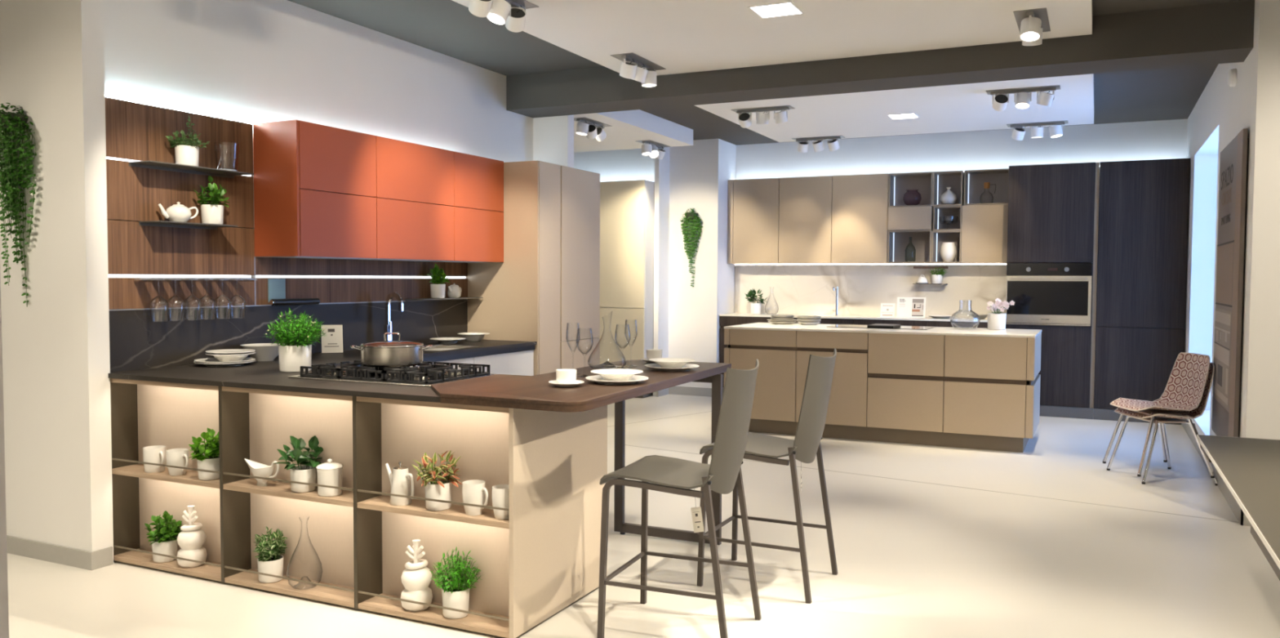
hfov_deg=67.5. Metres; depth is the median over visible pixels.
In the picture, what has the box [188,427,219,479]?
potted plant
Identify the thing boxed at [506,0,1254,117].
ceiling beam
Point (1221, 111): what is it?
wall
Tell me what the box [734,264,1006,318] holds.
backsplash
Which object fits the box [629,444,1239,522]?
trim
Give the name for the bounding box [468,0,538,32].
ceiling spotlight
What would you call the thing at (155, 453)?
mug
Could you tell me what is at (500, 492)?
mug
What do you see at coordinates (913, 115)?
recessed light
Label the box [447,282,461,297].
sugar bowl
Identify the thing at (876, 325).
vent grille
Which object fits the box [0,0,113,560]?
wall
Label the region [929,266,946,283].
potted plant
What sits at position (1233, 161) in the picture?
door
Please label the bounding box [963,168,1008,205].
cube
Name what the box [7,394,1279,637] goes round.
floor
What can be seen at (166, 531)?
potted plant
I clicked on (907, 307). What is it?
display card
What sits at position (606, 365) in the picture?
decanter
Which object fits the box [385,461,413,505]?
coffee pot
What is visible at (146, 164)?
wall shelf
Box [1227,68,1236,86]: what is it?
fire alarm
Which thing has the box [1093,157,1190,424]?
tall cabinet
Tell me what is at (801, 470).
price tag
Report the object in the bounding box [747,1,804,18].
recessed light
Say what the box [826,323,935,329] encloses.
induction hob
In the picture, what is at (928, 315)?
plate
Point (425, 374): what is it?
gas hob
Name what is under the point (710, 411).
trim
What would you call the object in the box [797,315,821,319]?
stoneware bowl
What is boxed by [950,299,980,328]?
glass vase
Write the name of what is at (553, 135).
wall
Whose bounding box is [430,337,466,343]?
dinner plate
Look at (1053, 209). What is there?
tall cabinet
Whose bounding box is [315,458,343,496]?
lidded jar
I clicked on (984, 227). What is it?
upper cabinet
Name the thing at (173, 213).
pot
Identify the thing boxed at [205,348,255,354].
plate
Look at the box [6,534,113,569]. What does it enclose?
baseboard
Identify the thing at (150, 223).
wall shelf
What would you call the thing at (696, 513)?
price tag
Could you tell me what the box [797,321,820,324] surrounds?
plate
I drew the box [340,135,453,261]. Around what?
upper cabinet
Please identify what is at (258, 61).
wall
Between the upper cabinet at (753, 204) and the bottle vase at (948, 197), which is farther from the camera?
the upper cabinet at (753, 204)
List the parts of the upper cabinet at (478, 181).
panel, door, door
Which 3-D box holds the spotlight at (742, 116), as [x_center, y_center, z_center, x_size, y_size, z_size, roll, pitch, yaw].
[0.928,-1.792,8.511,0.099,0.086,0.053,1,3,25]
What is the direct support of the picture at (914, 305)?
attached to the display card at (907, 307)
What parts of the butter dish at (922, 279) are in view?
dome lid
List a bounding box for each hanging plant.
[0,102,36,302]
[680,208,702,286]
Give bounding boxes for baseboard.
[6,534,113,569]
[653,386,711,396]
[1181,418,1250,525]
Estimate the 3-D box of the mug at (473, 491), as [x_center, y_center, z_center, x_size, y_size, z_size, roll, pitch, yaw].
[-0.651,0.705,3.765,0.090,0.125,0.108,-1,3,-23]
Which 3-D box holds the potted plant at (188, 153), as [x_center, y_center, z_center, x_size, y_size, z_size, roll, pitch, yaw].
[-2.310,-0.907,4.875,0.202,0.264,0.180,-2,3,-44]
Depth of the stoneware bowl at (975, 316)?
10.15 m
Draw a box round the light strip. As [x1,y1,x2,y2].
[733,262,1006,264]
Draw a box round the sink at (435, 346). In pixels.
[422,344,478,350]
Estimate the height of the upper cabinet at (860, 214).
0.991 m
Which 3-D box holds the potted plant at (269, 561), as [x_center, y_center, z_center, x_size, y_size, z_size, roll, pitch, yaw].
[-1.645,1.046,4.270,0.151,0.239,0.154,-1,3,-29]
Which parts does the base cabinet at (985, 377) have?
drawer, drawer, end panel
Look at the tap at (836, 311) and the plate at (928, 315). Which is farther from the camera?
the tap at (836, 311)
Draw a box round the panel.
[452,0,1092,75]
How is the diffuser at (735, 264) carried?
attached to the upper cabinet at (753, 204)
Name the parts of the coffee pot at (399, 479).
spout, pot, lid, handle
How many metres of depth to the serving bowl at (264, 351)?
5.23 m
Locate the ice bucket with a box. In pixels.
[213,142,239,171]
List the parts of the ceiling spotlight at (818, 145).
trim plate, recess plate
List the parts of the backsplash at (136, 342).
edge trim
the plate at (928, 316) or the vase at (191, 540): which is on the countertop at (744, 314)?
the plate at (928, 316)
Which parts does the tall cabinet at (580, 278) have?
door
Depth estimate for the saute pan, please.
4.40 m
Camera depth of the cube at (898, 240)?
10.71 m
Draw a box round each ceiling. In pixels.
[288,0,1243,145]
[573,109,693,152]
[695,73,1093,142]
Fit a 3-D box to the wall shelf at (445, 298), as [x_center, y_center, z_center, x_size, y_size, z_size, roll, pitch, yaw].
[-1.390,-0.140,6.858,0.151,0.020,0.705,1,3,25]
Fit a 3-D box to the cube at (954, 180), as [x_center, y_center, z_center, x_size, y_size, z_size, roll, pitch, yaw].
[3.366,-1.409,10.420,0.307,0.371,0.274,1,3,25]
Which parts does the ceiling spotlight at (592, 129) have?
recess plate, trim plate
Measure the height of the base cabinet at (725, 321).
0.945 m
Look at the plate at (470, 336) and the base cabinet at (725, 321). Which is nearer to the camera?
the plate at (470, 336)
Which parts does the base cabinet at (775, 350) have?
end panel, drawer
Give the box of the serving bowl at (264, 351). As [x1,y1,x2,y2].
[240,342,279,360]
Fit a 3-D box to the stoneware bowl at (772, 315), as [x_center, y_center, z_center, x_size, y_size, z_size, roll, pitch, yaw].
[1.381,-0.026,9.286,0.220,0.024,0.220,1,3,25]
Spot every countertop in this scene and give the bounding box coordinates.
[108,339,537,402]
[719,312,987,321]
[724,322,1041,337]
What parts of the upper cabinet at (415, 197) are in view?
panel, door, door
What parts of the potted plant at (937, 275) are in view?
pot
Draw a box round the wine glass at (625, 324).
[614,324,630,368]
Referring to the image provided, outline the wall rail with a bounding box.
[913,265,948,268]
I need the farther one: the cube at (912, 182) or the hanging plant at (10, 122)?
the cube at (912, 182)
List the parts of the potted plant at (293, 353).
pot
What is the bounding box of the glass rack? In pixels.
[134,278,257,279]
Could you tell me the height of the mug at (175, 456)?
0.115 m
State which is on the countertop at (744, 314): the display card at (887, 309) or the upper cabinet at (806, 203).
the display card at (887, 309)
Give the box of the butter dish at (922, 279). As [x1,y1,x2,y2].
[916,274,928,283]
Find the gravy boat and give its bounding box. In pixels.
[244,457,279,485]
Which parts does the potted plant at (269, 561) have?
pot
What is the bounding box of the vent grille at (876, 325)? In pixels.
[866,323,900,327]
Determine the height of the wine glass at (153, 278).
0.214 m
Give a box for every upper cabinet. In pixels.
[253,120,377,258]
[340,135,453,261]
[430,151,503,262]
[727,177,779,263]
[778,175,832,263]
[831,173,890,263]
[888,206,933,230]
[960,204,1008,262]
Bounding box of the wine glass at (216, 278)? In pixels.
[213,278,231,318]
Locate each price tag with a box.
[690,488,704,532]
[800,470,802,492]
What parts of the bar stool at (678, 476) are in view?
foot rail, leg, leg, seat, rail, rail, leg, backrest, leg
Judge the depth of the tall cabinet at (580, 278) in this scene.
7.51 m
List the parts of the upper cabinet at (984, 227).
filler panel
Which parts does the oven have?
door glass, handle, control panel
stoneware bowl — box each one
[770,314,793,317]
[770,316,794,319]
[796,318,821,320]
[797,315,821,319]
[969,314,987,319]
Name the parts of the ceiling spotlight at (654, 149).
trim plate, recess plate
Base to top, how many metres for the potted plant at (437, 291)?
0.247 m
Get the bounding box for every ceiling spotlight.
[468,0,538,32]
[573,116,612,141]
[610,52,666,87]
[635,139,670,159]
[730,105,795,128]
[791,135,845,152]
[985,84,1060,111]
[1006,120,1068,140]
[1013,7,1050,45]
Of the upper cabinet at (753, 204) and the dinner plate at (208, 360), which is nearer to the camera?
the dinner plate at (208, 360)
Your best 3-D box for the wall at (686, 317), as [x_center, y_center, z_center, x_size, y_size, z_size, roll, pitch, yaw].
[-1.266,-0.652,12.413,5.015,3.000,1.050,1,3,25]
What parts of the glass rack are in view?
rail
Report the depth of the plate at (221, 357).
4.99 m
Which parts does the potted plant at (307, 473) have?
pot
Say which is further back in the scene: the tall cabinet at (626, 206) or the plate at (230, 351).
the tall cabinet at (626, 206)
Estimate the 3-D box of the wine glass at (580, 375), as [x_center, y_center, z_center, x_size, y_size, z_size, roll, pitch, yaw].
[-0.252,0.152,4.364,0.079,0.221,0.079,1,3,25]
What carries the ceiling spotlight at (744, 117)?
attached to the ceiling at (967, 107)
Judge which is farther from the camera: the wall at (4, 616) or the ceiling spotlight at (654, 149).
the ceiling spotlight at (654, 149)
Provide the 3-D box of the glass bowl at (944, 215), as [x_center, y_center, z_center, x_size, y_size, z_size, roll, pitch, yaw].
[3.358,-1.047,10.424,0.200,0.143,0.200,1,3,25]
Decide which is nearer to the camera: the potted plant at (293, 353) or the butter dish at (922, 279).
the potted plant at (293, 353)
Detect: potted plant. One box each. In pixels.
[144,510,182,562]
[165,115,209,166]
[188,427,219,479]
[193,175,229,224]
[252,525,288,582]
[262,307,327,372]
[273,435,323,492]
[412,449,462,510]
[426,263,449,297]
[429,546,482,618]
[744,288,767,314]
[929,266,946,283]
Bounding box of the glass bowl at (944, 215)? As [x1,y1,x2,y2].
[938,215,958,228]
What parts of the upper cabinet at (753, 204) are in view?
filler panel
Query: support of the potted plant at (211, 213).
on the wall shelf at (150, 223)
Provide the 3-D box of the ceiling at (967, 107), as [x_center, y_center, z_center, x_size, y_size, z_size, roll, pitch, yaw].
[2.241,-1.906,8.386,3.129,0.116,3.275,1,3,25]
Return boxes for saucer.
[548,379,584,386]
[640,357,657,363]
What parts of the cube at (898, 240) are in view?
panel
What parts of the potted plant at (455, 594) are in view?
pot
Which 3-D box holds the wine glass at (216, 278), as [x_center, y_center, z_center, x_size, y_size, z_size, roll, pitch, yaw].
[-2.221,-0.108,5.091,0.086,0.214,0.086,1,3,25]
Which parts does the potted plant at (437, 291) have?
pot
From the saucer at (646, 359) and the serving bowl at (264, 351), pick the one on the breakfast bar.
the saucer at (646, 359)
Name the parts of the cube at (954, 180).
panel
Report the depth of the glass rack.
4.91 m
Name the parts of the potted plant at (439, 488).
pot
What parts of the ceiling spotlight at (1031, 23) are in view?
trim plate, recess plate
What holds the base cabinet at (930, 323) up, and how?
on the floor
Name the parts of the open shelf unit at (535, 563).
panel, shelf, rail, rail, shelf, rail, rail, panel, shelf, rail, rail, panel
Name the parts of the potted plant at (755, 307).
pot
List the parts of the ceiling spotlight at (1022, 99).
trim plate, recess plate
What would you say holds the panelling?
attached to the wall at (258, 61)
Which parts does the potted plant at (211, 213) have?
pot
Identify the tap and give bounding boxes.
[383,292,403,340]
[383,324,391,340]
[832,286,839,315]
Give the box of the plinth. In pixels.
[748,418,1028,452]
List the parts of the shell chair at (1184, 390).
leg, leg, leg, leg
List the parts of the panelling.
wood panel, wood panel, wood panel, wood panel, wood panel, wood panel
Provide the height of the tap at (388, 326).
0.365 m
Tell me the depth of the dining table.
3.11 m
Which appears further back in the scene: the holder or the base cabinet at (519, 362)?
the base cabinet at (519, 362)
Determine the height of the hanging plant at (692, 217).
0.928 m
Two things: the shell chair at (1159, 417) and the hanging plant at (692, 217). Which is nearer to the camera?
the shell chair at (1159, 417)
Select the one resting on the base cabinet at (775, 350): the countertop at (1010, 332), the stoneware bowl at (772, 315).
the countertop at (1010, 332)
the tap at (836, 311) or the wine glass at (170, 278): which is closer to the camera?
the wine glass at (170, 278)
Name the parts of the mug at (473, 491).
handle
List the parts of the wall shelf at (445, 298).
shelf plate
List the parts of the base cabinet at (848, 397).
drawer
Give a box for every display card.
[320,324,342,352]
[880,302,895,316]
[896,297,925,317]
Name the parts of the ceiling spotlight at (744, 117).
trim plate, recess plate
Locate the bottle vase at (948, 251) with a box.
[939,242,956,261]
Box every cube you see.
[887,229,934,263]
[888,171,933,207]
[931,230,961,263]
[932,170,964,206]
[933,205,962,231]
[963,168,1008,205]
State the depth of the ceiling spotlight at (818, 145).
10.16 m
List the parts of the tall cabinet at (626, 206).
door, door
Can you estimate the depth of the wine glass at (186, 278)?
4.92 m
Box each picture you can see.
[911,302,924,309]
[911,309,923,315]
[912,298,924,302]
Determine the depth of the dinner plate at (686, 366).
4.66 m
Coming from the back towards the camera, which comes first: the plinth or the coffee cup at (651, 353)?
the plinth
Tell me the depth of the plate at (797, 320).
9.05 m
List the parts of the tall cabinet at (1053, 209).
door, door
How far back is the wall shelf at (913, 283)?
10.54 m
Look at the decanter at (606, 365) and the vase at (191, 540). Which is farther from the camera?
the decanter at (606, 365)
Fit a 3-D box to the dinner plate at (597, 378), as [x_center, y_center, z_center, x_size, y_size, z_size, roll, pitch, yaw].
[-0.099,0.264,4.138,0.272,0.021,0.272,1,3,25]
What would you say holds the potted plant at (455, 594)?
on the open shelf unit at (535, 563)
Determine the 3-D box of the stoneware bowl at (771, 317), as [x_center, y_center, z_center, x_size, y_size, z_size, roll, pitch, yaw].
[1.381,0.001,9.287,0.224,0.030,0.224,1,3,25]
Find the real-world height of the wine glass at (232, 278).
0.214 m
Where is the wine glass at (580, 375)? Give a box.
[576,327,593,377]
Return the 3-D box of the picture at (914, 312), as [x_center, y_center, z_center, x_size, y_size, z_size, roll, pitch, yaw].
[3.023,-0.066,10.425,0.120,0.071,0.011,1,3,25]
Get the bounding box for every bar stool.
[596,358,761,637]
[697,348,837,603]
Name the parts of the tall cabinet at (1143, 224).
door, door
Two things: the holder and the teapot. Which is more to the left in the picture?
the teapot
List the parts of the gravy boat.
handle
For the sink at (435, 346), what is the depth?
6.59 m
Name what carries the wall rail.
attached to the backsplash at (797, 289)
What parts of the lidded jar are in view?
lid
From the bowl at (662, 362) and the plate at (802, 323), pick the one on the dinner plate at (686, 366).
the bowl at (662, 362)
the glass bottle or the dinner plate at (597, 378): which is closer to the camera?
the dinner plate at (597, 378)
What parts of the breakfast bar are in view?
metal frame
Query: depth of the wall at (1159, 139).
10.48 m
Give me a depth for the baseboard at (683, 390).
11.31 m
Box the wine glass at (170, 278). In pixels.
[166,278,185,320]
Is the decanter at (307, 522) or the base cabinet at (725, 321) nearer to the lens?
the decanter at (307, 522)
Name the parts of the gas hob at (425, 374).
burner, hob plate, glass, burner, burner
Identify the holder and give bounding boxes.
[267,278,319,305]
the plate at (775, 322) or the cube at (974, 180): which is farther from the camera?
the cube at (974, 180)
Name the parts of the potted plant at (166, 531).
pot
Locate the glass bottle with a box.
[979,182,995,202]
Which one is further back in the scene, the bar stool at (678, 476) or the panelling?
the panelling
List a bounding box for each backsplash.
[108,298,467,372]
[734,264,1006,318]
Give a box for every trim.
[610,410,711,426]
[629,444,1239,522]
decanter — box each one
[286,521,322,585]
[587,314,626,368]
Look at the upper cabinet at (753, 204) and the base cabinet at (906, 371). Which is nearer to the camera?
the base cabinet at (906, 371)
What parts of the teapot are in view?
spout, handle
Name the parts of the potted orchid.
pot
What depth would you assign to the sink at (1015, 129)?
9.25 m
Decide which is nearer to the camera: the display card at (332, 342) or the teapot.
the teapot
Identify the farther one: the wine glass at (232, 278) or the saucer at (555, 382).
the wine glass at (232, 278)
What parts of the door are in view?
printed door, printed door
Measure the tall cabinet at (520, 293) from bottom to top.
2.238 m
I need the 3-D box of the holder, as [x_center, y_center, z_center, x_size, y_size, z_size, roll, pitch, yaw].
[-2.032,-0.159,5.610,0.065,0.153,0.358,1,3,25]
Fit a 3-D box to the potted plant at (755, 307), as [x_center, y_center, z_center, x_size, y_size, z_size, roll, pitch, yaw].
[1.370,-0.213,11.316,0.281,0.308,0.204,1,3,14]
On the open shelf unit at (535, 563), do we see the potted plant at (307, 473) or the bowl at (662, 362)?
the potted plant at (307, 473)
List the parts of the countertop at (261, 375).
rail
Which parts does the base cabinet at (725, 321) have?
door, drawer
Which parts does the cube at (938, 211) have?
panel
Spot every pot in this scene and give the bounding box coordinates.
[165,205,191,222]
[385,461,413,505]
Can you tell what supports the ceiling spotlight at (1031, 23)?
attached to the panel
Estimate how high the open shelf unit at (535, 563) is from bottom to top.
0.897 m
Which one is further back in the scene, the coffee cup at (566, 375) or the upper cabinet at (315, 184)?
the upper cabinet at (315, 184)
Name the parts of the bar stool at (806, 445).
foot rail, leg, leg, seat, rail, rail, leg, backrest, leg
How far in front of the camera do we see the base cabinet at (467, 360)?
6.17 m
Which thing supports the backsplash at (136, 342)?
attached to the wall at (258, 61)
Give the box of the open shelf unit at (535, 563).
[110,377,607,637]
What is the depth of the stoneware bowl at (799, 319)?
9.05 m
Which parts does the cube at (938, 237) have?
panel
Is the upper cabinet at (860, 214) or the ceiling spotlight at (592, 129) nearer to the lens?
the ceiling spotlight at (592, 129)
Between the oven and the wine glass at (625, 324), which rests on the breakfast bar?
the wine glass at (625, 324)
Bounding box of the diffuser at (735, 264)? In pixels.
[734,263,1006,264]
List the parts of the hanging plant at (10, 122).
wall pot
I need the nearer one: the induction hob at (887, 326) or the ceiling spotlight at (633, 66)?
the ceiling spotlight at (633, 66)
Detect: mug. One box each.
[142,444,165,472]
[165,448,188,475]
[462,479,488,515]
[492,484,509,519]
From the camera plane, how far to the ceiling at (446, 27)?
7.02 m
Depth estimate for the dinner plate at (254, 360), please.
4.93 m
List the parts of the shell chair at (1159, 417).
leg, leg, leg, leg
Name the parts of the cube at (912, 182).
panel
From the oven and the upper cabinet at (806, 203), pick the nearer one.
the oven
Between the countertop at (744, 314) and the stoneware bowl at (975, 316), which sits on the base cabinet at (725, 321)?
the countertop at (744, 314)
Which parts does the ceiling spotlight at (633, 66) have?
recess plate, trim plate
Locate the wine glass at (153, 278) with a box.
[149,278,168,321]
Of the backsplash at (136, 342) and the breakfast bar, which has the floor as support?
the breakfast bar
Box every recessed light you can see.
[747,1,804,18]
[887,112,919,119]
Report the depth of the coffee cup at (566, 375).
3.95 m
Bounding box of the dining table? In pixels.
[1196,434,1279,580]
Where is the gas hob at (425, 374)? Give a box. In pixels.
[288,359,496,386]
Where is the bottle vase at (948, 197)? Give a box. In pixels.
[940,186,956,204]
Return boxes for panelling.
[104,94,467,309]
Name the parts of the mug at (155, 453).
handle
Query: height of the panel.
0.116 m
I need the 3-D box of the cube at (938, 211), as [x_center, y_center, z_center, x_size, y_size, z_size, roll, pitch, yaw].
[3.369,-1.089,10.431,0.297,0.264,0.274,1,3,25]
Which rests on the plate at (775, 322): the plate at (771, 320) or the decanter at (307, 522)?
the plate at (771, 320)
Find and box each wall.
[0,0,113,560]
[0,272,8,637]
[102,0,533,278]
[533,114,573,168]
[573,138,736,387]
[734,118,1187,412]
[1184,0,1279,439]
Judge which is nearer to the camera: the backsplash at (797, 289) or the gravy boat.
the gravy boat
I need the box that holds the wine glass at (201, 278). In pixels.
[197,278,215,319]
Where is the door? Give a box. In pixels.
[1211,128,1248,436]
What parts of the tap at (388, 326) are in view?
lever, spout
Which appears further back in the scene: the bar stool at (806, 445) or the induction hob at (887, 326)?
the induction hob at (887, 326)
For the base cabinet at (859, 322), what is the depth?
10.35 m
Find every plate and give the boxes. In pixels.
[193,359,255,366]
[194,356,255,363]
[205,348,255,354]
[205,351,255,361]
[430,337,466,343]
[457,332,489,341]
[585,374,648,384]
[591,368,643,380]
[644,363,699,371]
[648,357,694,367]
[767,319,797,321]
[768,320,796,324]
[796,320,821,322]
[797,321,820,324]
[928,315,953,316]
[928,315,953,318]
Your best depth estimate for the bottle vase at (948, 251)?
10.37 m
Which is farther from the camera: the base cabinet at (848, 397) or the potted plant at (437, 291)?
the base cabinet at (848, 397)
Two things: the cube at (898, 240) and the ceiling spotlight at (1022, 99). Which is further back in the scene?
the cube at (898, 240)
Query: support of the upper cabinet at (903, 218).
attached to the wall at (1159, 139)
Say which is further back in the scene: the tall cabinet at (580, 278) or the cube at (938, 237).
the cube at (938, 237)
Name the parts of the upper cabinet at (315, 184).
panel, panel, door, door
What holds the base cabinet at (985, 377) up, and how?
on the floor
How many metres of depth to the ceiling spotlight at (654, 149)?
10.27 m
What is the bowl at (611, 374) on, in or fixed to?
on the dinner plate at (597, 378)
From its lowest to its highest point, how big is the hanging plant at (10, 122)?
0.976 m
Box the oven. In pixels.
[1005,262,1092,325]
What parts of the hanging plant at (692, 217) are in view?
wall pot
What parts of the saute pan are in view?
handle, glass lid, lid handle, handle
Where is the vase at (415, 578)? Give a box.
[400,538,432,611]
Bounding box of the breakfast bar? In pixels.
[431,359,731,546]
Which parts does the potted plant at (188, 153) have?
pot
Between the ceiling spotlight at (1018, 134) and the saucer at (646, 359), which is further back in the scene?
the ceiling spotlight at (1018, 134)
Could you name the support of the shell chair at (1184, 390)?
on the shell chair at (1159, 417)
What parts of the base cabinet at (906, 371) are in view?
drawer, drawer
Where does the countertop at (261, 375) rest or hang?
on the base cabinet at (467, 360)
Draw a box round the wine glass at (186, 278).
[182,278,201,319]
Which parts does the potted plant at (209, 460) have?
pot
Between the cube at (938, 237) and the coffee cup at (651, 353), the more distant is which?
the cube at (938, 237)
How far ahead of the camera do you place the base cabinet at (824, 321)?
10.62 m
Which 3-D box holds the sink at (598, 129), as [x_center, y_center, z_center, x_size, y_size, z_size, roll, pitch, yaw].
[-0.399,-1.764,9.027,0.100,0.089,0.045,1,3,25]
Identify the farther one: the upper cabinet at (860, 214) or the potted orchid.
the upper cabinet at (860, 214)
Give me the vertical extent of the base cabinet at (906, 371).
0.800 m
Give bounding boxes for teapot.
[157,201,198,222]
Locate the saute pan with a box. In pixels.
[350,332,433,366]
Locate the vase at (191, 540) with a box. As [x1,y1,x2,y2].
[177,504,207,567]
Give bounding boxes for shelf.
[128,160,253,177]
[138,220,237,229]
[405,297,483,301]
[912,283,947,284]
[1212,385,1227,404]
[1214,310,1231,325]
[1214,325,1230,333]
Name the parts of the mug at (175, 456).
handle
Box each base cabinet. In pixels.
[409,356,473,370]
[424,347,533,375]
[719,315,770,393]
[724,328,796,421]
[793,317,853,324]
[795,330,868,426]
[853,319,927,326]
[866,333,945,431]
[927,320,987,328]
[943,332,1041,438]
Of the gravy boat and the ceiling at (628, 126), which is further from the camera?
the ceiling at (628, 126)
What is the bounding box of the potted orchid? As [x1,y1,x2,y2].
[986,297,1014,329]
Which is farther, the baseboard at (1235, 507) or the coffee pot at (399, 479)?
the baseboard at (1235, 507)
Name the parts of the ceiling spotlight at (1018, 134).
trim plate, recess plate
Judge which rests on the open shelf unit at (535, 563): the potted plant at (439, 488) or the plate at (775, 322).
the potted plant at (439, 488)
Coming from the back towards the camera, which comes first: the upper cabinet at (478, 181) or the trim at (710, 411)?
the trim at (710, 411)
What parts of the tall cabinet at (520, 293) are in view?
door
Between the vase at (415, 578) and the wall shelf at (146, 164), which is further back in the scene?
the wall shelf at (146, 164)
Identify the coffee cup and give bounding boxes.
[555,368,576,383]
[646,349,662,359]
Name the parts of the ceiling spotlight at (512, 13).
recess plate, trim plate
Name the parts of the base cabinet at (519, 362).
door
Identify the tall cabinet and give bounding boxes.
[464,160,560,375]
[560,165,599,368]
[599,179,654,397]
[1005,161,1099,418]
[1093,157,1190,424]
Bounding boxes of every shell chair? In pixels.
[1102,351,1214,477]
[1106,362,1217,485]
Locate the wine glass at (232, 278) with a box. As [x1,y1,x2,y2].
[228,278,245,318]
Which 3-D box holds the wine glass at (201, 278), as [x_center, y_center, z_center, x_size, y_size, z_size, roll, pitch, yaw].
[-2.263,-0.105,5.002,0.086,0.214,0.086,1,3,25]
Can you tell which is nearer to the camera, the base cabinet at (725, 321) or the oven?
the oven
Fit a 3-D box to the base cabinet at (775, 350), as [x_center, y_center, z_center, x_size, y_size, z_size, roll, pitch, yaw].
[1.276,0.479,8.993,0.672,0.800,0.985,1,3,25]

